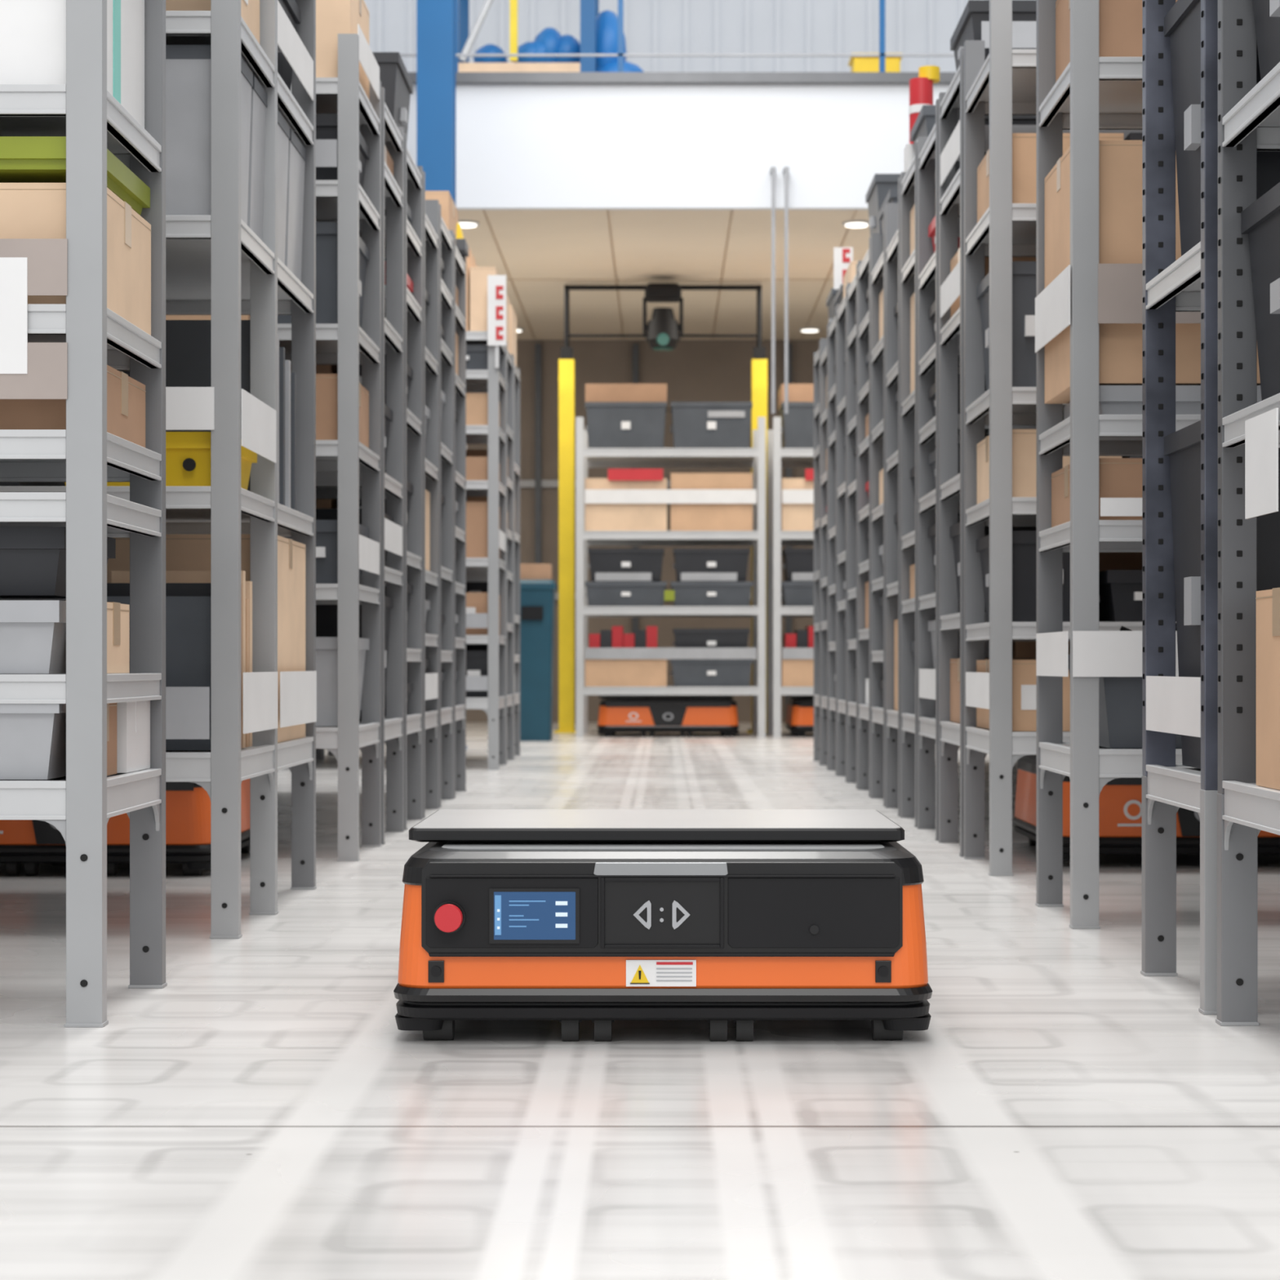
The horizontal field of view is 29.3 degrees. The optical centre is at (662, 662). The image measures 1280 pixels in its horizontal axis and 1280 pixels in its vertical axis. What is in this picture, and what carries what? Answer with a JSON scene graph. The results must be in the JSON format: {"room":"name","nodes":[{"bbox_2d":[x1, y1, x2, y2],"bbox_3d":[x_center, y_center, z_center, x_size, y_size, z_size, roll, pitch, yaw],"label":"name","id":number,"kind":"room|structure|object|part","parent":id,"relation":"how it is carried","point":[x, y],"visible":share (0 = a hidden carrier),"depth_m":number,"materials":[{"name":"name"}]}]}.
{"room":"warehouse aisle","nodes":[
{"label":"warehouse aisle","id":0,"kind":"room"},
{"bbox_2d":[0,722,1279,1279],"bbox_3d":[0.000,0.630,10.500,14.000,0.100,27.000,0,0,0],"label":"floor","id":1,"kind":"structure","parent":0,"point":[1062,1110],"depth_m":3.25,"materials":[{"name":"concrete"}]},
{"bbox_2d":[0,0,167,1026],"bbox_3d":[-1.493,-0.630,4.148,1.204,2.420,0.508,0,0,0],"label":"storage rack","id":2,"kind":"object","parent":1,"relation":"on","point":[82,82],"visible":1,"depth_m":3.93,"materials":[{"name":"grey metal"}]},
{"bbox_2d":[0,182,151,335],"bbox_3d":[-1.149,-0.675,4.140,0.490,0.204,0.381,0,0,0],"label":"cardboard box","id":3,"kind":"object","parent":2,"relation":"in","point":[27,210],"visible":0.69,"depth_m":4.02,"materials":[{"name":"beige cardboard"}]},
{"bbox_2d":[0,778,249,875],"bbox_3d":[-1.630,0.420,7.096,0.826,0.320,0.971,0,0,0],"label":"robot","id":4,"kind":"object","parent":1,"relation":"on","point":[32,843],"visible":0.38,"depth_m":6.62,"materials":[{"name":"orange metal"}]},
{"bbox_3d":[-1.630,0.395,6.628,0.720,0.190,0.035,0,0,0],"label":"panel","id":5,"kind":"part","parent":4,"relation":"part of","materials":[{"name":"orange plastic"}]},
{"bbox_2d":[0,0,316,938],"bbox_3d":[-1.491,-0.763,5.723,1.208,2.686,1.158,0,0,0],"label":"storage rack","id":6,"kind":"object","parent":1,"relation":"on","point":[241,673],"visible":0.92,"depth_m":5.46,"materials":[{"name":"grey metal"}]},
{"bbox_2d":[122,0,382,861],"bbox_3d":[-1.493,-0.733,7.459,1.204,2.627,0.606,0,0,0],"label":"storage rack","id":7,"kind":"object","parent":1,"relation":"on","point":[348,83],"visible":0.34,"depth_m":7.23,"materials":[{"name":"grey metal"}]},
{"bbox_3d":[-1.493,-0.630,7.460,1.204,2.420,0.604,0,0,0],"label":"frame","id":8,"kind":"part","parent":7,"relation":"part of","materials":[{"name":"grey paint"}]},
{"bbox_2d":[119,52,423,830],"bbox_3d":[-1.493,-0.778,8.799,1.204,2.716,0.606,0,0,0],"label":"storage rack","id":9,"kind":"object","parent":1,"relation":"on","point":[394,77],"visible":0.16,"depth_m":9.07,"materials":[{"name":"grey metal"}]},
{"bbox_3d":[-1.493,-0.630,8.800,1.204,2.420,0.604,0,0,0],"label":"frame","id":10,"kind":"part","parent":9,"relation":"part of","materials":[{"name":"grey paint"}]},
{"bbox_2d":[315,86,404,844],"bbox_3d":[-1.493,-0.708,8.129,1.204,2.577,0.626,0,0,0],"label":"storage rack","id":11,"kind":"object","parent":1,"relation":"on","point":[392,136],"visible":0.13,"depth_m":8.40,"materials":[{"name":"grey metal"}]},
{"bbox_2d":[282,244,506,769],"bbox_3d":[-1.493,-0.851,13.609,1.204,2.862,0.626,0,0,0],"label":"storage rack","id":12,"kind":"object","parent":1,"relation":"on","point":[486,412],"visible":0.28,"depth_m":13.35,"materials":[{"name":"grey metal"}]},
{"bbox_2d":[487,275,506,368],"bbox_3d":[-0.900,-1.850,13.274,0.100,0.500,0.033,0,0,0],"label":"aisle sign","id":13,"kind":"object","parent":12,"relation":"attached to","point":[496,284],"visible":1,"depth_m":13.26,"materials":[{"name":"paint"}]},
{"bbox_2d":[385,171,439,817],"bbox_3d":[-1.493,-0.630,9.459,1.204,2.420,0.606,0,0,0],"label":"storage rack","id":14,"kind":"object","parent":1,"relation":"on","point":[430,207],"visible":0.14,"depth_m":9.73,"materials":[{"name":"grey metal"}]},
{"bbox_2d":[315,265,513,764],"bbox_3d":[-1.493,-0.851,14.309,1.204,2.862,0.626,0,0,0],"label":"storage rack","id":15,"kind":"object","parent":1,"relation":"on","point":[471,575],"visible":0.13,"depth_m":14.59,"materials":[{"name":"grey metal"}]},
{"bbox_2d":[384,204,453,807],"bbox_3d":[-1.493,-0.630,10.129,1.204,2.420,0.626,0,0,0],"label":"storage rack","id":16,"kind":"object","parent":1,"relation":"on","point":[446,236],"visible":0.11,"depth_m":10.41,"materials":[{"name":"grey metal"}]},
{"bbox_3d":[-1.493,-0.630,10.130,1.204,2.420,0.624,0,0,0],"label":"frame","id":17,"kind":"part","parent":16,"relation":"part of","materials":[{"name":"grey paint"}]},
{"bbox_2d":[322,304,520,759],"bbox_3d":[-1.493,-0.851,15.010,1.204,2.862,0.624,0,0,0],"label":"storage rack","id":18,"kind":"object","parent":1,"relation":"on","point":[471,587],"visible":0.19,"depth_m":15.22,"materials":[{"name":"grey metal"}]},
{"bbox_2d":[425,191,466,798],"bbox_3d":[-1.493,-0.728,10.799,1.204,2.616,0.606,0,0,0],"label":"storage rack","id":19,"kind":"object","parent":1,"relation":"on","point":[449,212],"visible":0.16,"depth_m":11.06,"materials":[{"name":"grey metal"}]},
{"bbox_3d":[-1.493,-0.630,10.800,1.204,2.420,0.604,0,0,0],"label":"frame","id":20,"kind":"part","parent":19,"relation":"part of","materials":[{"name":"grey paint"}]},
{"bbox_2d":[455,222,468,257],"bbox_3d":[-0.980,-1.910,10.998,0.200,0.140,0.205,0,0,0],"label":"scanner","id":21,"kind":"object","parent":19,"relation":"on","point":[461,244],"visible":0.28,"depth_m":10.94,"materials":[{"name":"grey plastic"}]},
{"bbox_2d":[520,579,556,741],"bbox_3d":[-0.970,-0.020,18.395,0.330,1.200,0.480,0,0,0],"label":"cabinet","id":22,"kind":"object","parent":1,"relation":"on","point":[537,597],"visible":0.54,"depth_m":18.19,"materials":[{"name":"teal metal"}]},
{"bbox_2d":[520,563,551,579],"bbox_3d":[-0.970,-0.682,18.400,0.262,0.122,0.301,0,0,0],"label":"cardboard box","id":23,"kind":"object","parent":22,"relation":"on","point":[527,571],"visible":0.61,"depth_m":18.25,"materials":[{"name":"beige cardboard"}]},
{"bbox_2d":[554,284,767,733],"bbox_3d":[0.000,-1.281,20.350,1.800,3.722,0.160,0,0,0],"label":"frame","id":24,"kind":"object","parent":1,"relation":"on","point":[566,362],"visible":0.77,"depth_m":20.30,"materials":[{"name":"yellow metal"}]},
{"bbox_2d":[393,808,932,1040],"bbox_3d":[0.000,0.420,4.165,0.826,0.320,0.993,0,0,0],"label":"robot","id":25,"kind":"object","parent":1,"relation":"on","point":[570,917],"visible":1,"depth_m":3.71,"materials":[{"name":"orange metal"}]},
{"bbox_3d":[-0.010,0.272,4.110,0.784,0.023,0.500,0,0,0],"label":"lift plate","id":26,"kind":"part","parent":25,"relation":"part of","materials":[{"name":"metal"}]},
{"bbox_3d":[-0.002,0.372,3.708,0.727,0.142,0.034,0,0,0],"label":"panel","id":27,"kind":"part","parent":25,"relation":"part of","materials":[{"name":"black plastic"}]},
{"bbox_2d":[596,694,739,736],"bbox_3d":[0.040,0.420,19.695,1.123,0.320,0.971,0,0,0],"label":"robot","id":28,"kind":"object","parent":1,"relation":"on","point":[642,713],"visible":1,"depth_m":19.23,"materials":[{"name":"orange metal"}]},
{"bbox_3d":[0.026,0.272,19.630,1.066,0.023,0.500,0,0,0],"label":"lift plate","id":29,"kind":"part","parent":28,"relation":"part of","materials":[{"name":"metal"}]},
{"bbox_3d":[0.040,0.395,19.227,0.979,0.190,0.035,0,0,0],"label":"panel","id":30,"kind":"part","parent":28,"relation":"part of","materials":[{"name":"orange plastic"}]},
{"bbox_2d":[575,383,765,737],"bbox_3d":[0.060,-0.806,19.647,1.480,2.772,1.106,0,0,0],"label":"storage rack","id":31,"kind":"object","parent":1,"relation":"on","point":[625,426],"visible":1,"depth_m":19.14,"materials":[{"name":"metal"}]},
{"bbox_2d":[767,383,813,737],"bbox_3d":[1.580,-0.806,19.647,1.440,2.772,1.106,0,0,0],"label":"storage rack","id":32,"kind":"object","parent":1,"relation":"on","point":[790,501],"visible":0.28,"depth_m":19.14,"materials":[{"name":"metal"}]},
{"bbox_2d":[784,694,813,736],"bbox_3d":[1.560,0.420,19.695,1.123,0.320,0.971,0,0,0],"label":"robot","id":33,"kind":"object","parent":1,"relation":"on","point":[799,720],"visible":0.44,"depth_m":19.23,"materials":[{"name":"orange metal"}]},
{"bbox_3d":[1.546,0.272,19.630,1.066,0.023,0.500,0,0,0],"label":"lift plate","id":34,"kind":"part","parent":33,"relation":"part of","materials":[{"name":"metal"}]},
{"bbox_3d":[1.560,0.395,19.227,0.979,0.190,0.035,0,0,0],"label":"panel","id":35,"kind":"part","parent":33,"relation":"part of","materials":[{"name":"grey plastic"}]},
{"bbox_2d":[813,340,820,764],"bbox_3d":[1.493,-0.630,14.249,1.204,2.420,0.566,0,0,0],"label":"storage rack","id":36,"kind":"object","parent":1,"relation":"on","point":[816,354],"visible":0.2,"depth_m":14.49,"materials":[{"name":"grey metal"}]},
{"bbox_2d":[819,287,838,769],"bbox_3d":[1.493,-0.737,13.609,1.204,2.633,0.606,0,0,0],"label":"storage rack","id":37,"kind":"object","parent":1,"relation":"on","point":[830,300],"visible":0.13,"depth_m":13.88,"materials":[{"name":"grey metal"}]},
{"bbox_3d":[1.493,-0.630,13.610,1.204,2.420,0.604,0,0,0],"label":"frame","id":38,"kind":"part","parent":37,"relation":"part of","materials":[{"name":"grey paint"}]},
{"bbox_2d":[827,284,843,775],"bbox_3d":[1.493,-0.693,12.950,1.204,2.546,0.604,0,0,0],"label":"storage rack","id":39,"kind":"object","parent":1,"relation":"on","point":[832,326],"visible":0.16,"depth_m":13.22,"materials":[{"name":"grey metal"}]},
{"bbox_3d":[1.493,-0.630,12.950,1.204,2.420,0.604,0,0,0],"label":"frame","id":40,"kind":"part","parent":39,"relation":"part of","materials":[{"name":"grey paint"}]},
{"bbox_2d":[833,247,853,289],"bbox_3d":[0.950,-2.020,12.914,0.100,0.340,0.033,0,0,0],"label":"aisle sign","id":41,"kind":"object","parent":39,"relation":"attached to","point":[842,256],"visible":0.71,"depth_m":12.90,"materials":[{"name":"paint"}]},
{"bbox_2d":[836,261,857,782],"bbox_3d":[1.493,-0.697,12.269,1.204,2.555,0.646,0,0,0],"label":"storage rack","id":42,"kind":"object","parent":1,"relation":"on","point":[842,309],"visible":0.2,"depth_m":12.56,"materials":[{"name":"grey metal"}]},
{"bbox_3d":[1.493,-0.630,12.270,1.204,2.420,0.644,0,0,0],"label":"frame","id":43,"kind":"part","parent":42,"relation":"part of","materials":[{"name":"grey paint"}]},
{"bbox_2d":[846,263,857,788],"bbox_3d":[1.493,-0.630,11.589,1.204,2.420,0.606,0,0,0],"label":"storage rack","id":44,"kind":"object","parent":1,"relation":"on","point":[852,288],"visible":0.12,"depth_m":11.86,"materials":[{"name":"grey metal"}]},
{"bbox_2d":[857,173,900,797],"bbox_3d":[1.493,-0.776,10.909,1.204,2.713,0.646,0,0,0],"label":"storage rack","id":45,"kind":"object","parent":1,"relation":"on","point":[881,184],"visible":0.19,"depth_m":11.15,"materials":[{"name":"grey metal"}]},
{"bbox_3d":[1.493,-0.630,10.910,1.204,2.420,0.644,0,0,0],"label":"frame","id":46,"kind":"part","parent":45,"relation":"part of","materials":[{"name":"grey paint"}]},
{"bbox_2d":[870,188,897,806],"bbox_3d":[1.493,-0.675,10.209,1.204,2.510,0.646,0,0,0],"label":"storage rack","id":47,"kind":"object","parent":1,"relation":"on","point":[877,240],"visible":0.16,"depth_m":10.50,"materials":[{"name":"grey metal"}]},
{"bbox_3d":[1.493,-0.630,10.210,1.204,2.420,0.644,0,0,0],"label":"frame","id":48,"kind":"part","parent":47,"relation":"part of","materials":[{"name":"grey paint"}]},
{"bbox_2d":[884,177,900,816],"bbox_3d":[1.493,-0.630,9.549,1.204,2.420,0.566,0,0,0],"label":"storage rack","id":49,"kind":"object","parent":1,"relation":"on","point":[892,210],"visible":0.16,"depth_m":9.80,"materials":[{"name":"grey metal"}]},
{"bbox_2d":[899,105,959,826],"bbox_3d":[1.493,-0.701,8.930,1.204,2.561,0.564,0,0,0],"label":"storage rack","id":50,"kind":"object","parent":1,"relation":"on","point":[925,122],"visible":0.18,"depth_m":9.18,"materials":[{"name":"grey metal"}]},
{"bbox_2d":[903,65,939,172],"bbox_3d":[0.975,-2.038,9.200,0.130,0.395,0.100,0,0,0],"label":"beacon","id":51,"kind":"object","parent":50,"relation":"on","point":[921,88],"visible":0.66,"depth_m":9.16,"materials":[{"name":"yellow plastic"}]},
{"bbox_2d":[916,98,1070,840],"bbox_3d":[1.493,-0.630,8.289,1.204,2.420,0.606,0,0,0],"label":"storage rack","id":52,"kind":"object","parent":1,"relation":"on","point":[927,146],"visible":0.21,"depth_m":8.56,"materials":[{"name":"grey metal"}]},
{"bbox_2d":[937,0,1142,857],"bbox_3d":[1.493,-0.712,7.629,1.204,2.584,0.606,0,0,0],"label":"storage rack","id":53,"kind":"object","parent":1,"relation":"on","point":[973,24],"visible":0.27,"depth_m":7.77,"materials":[{"name":"grey metal"}]},
{"bbox_3d":[1.493,-0.630,7.630,1.204,2.420,0.604,0,0,0],"label":"frame","id":54,"kind":"part","parent":53,"relation":"part of","materials":[{"name":"grey paint"}]},
{"bbox_2d":[963,0,1176,875],"bbox_3d":[1.493,-0.630,6.970,1.204,2.420,0.604,0,0,0],"label":"storage rack","id":55,"kind":"object","parent":1,"relation":"on","point":[1000,184],"visible":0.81,"depth_m":6.74,"materials":[{"name":"grey metal"}]},
{"bbox_2d":[1012,755,1279,865],"bbox_3d":[1.530,0.420,7.396,0.826,0.320,0.971,0,0,0],"label":"robot","id":56,"kind":"object","parent":1,"relation":"on","point":[1120,800],"visible":0.29,"depth_m":6.93,"materials":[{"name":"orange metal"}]},
{"bbox_3d":[1.530,0.395,6.928,0.720,0.190,0.035,0,0,0],"label":"panel","id":57,"kind":"part","parent":56,"relation":"part of","materials":[{"name":"orange plastic"}]},
{"bbox_2d":[1035,0,1262,928],"bbox_3d":[1.491,-0.699,5.598,1.208,2.559,0.528,0,0,0],"label":"storage rack","id":58,"kind":"object","parent":1,"relation":"on","point":[1089,52],"visible":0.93,"depth_m":5.37,"materials":[{"name":"grey metal"}]},
{"bbox_2d":[1044,140,1260,404],"bbox_3d":[1.159,-0.883,5.598,0.510,0.537,0.426,0,0,0],"label":"cardboard box","id":59,"kind":"object","parent":58,"relation":"in","point":[1120,162],"visible":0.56,"depth_m":5.38,"materials":[{"name":"beige cardboard"}]},
{"bbox_2d":[1140,0,1279,1014],"bbox_3d":[1.493,-0.722,4.304,1.204,2.604,0.536,0,0,0],"label":"storage rack","id":60,"kind":"object","parent":1,"relation":"on","point":[1180,38],"visible":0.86,"depth_m":4.42,"materials":[{"name":"grey metal"}]},
{"bbox_3d":[1.493,-0.630,4.305,1.204,2.420,0.534,0,0,0],"label":"frame","id":61,"kind":"part","parent":60,"relation":"part of","materials":[{"name":"grey paint"}]},
{"bbox_2d":[1215,0,1279,1026],"bbox_3d":[1.492,-0.735,3.689,1.206,2.630,0.526,0,0,0],"label":"storage rack","id":62,"kind":"object","parent":1,"relation":"on","point":[1248,795],"visible":1,"depth_m":3.92,"materials":[{"name":"grey metal"}]},
{"bbox_2d":[457,209,870,339],"bbox_3d":[0.000,-3.172,20.535,14.000,0.015,6.910,0,0,0],"label":"ceiling","id":63,"kind":"structure","parent":0,"point":[533,244],"depth_m":19.35,"materials":[{"name":"paint"}]},
{"bbox_2d":[643,283,683,351],"bbox_3d":[0.000,-2.846,20.103,0.330,0.564,0.417,0,0,0],"label":"spotlight","id":64,"kind":"object","parent":63,"relation":"hanging from","point":[664,333],"visible":1,"depth_m":19.96,"materials":[{"name":"black metal"}]},
{"bbox_2d":[457,220,869,333],"bbox_3d":[0.000,-3.152,20.400,8.200,0.024,5.800,0,0,0],"label":"recessed light","id":65,"kind":"object","parent":63,"relation":"in","point":[464,224],"depth_m":17.58,"materials":[{"name":"white"}]},
{"bbox_2d":[482,209,857,339],"bbox_3d":[0.000,-3.163,20.500,14.000,0.005,6.800,0,0,0],"label":"trim","id":66,"kind":"structure","parent":63,"relation":"attached to","point":[483,211],"depth_m":20.20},
{"bbox_2d":[364,0,968,722],"bbox_3d":[0.000,-3.920,24.060,14.000,9.000,0.180,0,0,0],"label":"wall","id":67,"kind":"structure","parent":0,"point":[650,26],"depth_m":24.00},
{"bbox_2d":[520,343,791,719],"bbox_3d":[0.000,-1.270,23.965,14.000,3.700,0.070,0,0,0],"label":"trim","id":68,"kind":"structure","parent":67,"relation":"attached to","point":[538,483],"depth_m":23.93,"materials":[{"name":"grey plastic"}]},
{"bbox_3d":[0.000,-3.590,20.540,14.000,0.820,6.920,0,0,0],"label":"floor","id":69,"kind":"structure","parent":0,"visible":0},
{"bbox_2d":[456,0,644,71],"bbox_3d":[-0.937,-5.600,20.035,1.627,3.200,1.129,0,0,0],"label":"rack","id":70,"kind":"object","parent":69,"relation":"on","point":[598,31],"visible":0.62,"depth_m":19.62,"materials":[{"name":"paint"}]},
{"bbox_2d":[400,0,954,71],"bbox_3d":[0.000,-4.670,17.320,10.000,1.300,0.040,0,0,0],"label":"railing","id":71,"kind":"object","parent":69,"relation":"on","point":[620,55],"visible":0.3,"depth_m":17.30,"materials":[{"name":"grey metal"}]},
{"bbox_2d":[406,84,950,209],"bbox_3d":[0.000,-3.590,17.040,14.000,0.860,0.080,0,0,0],"label":"fascia","id":72,"kind":"object","parent":69,"relation":"attached to","point":[519,146],"visible":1,"depth_m":17.00,"materials":[{"name":"white paint"}]},
{"bbox_2d":[407,71,955,84],"bbox_3d":[0.000,-4.055,17.035,14.000,0.070,0.170,0,0,0],"label":"trim","id":73,"kind":"structure","parent":72,"relation":"on","point":[462,77],"depth_m":16.95,"materials":[{"name":"metal"}]},
{"bbox_2d":[769,166,789,413],"bbox_3d":[0.805,-2.570,16.934,0.130,1.700,0.133,0,0,0],"label":"conduit","id":74,"kind":"object","parent":72,"relation":"attached to","point":[785,169],"visible":1,"depth_m":16.87,"materials":[{"name":"grey plastic"}]},
{"bbox_3d":[1.660,-4.280,19.570,0.640,0.560,0.420,0,0,0],"label":"stand","id":75,"kind":"object","parent":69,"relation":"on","visible":0},
{"bbox_2d":[848,53,902,71],"bbox_3d":[1.695,-4.695,19.550,0.410,0.270,0.340,0,0,0],"label":"crate","id":76,"kind":"object","parent":75,"relation":"on","point":[856,64],"visible":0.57,"depth_m":19.40,"materials":[{"name":"plastic"}]}
]}

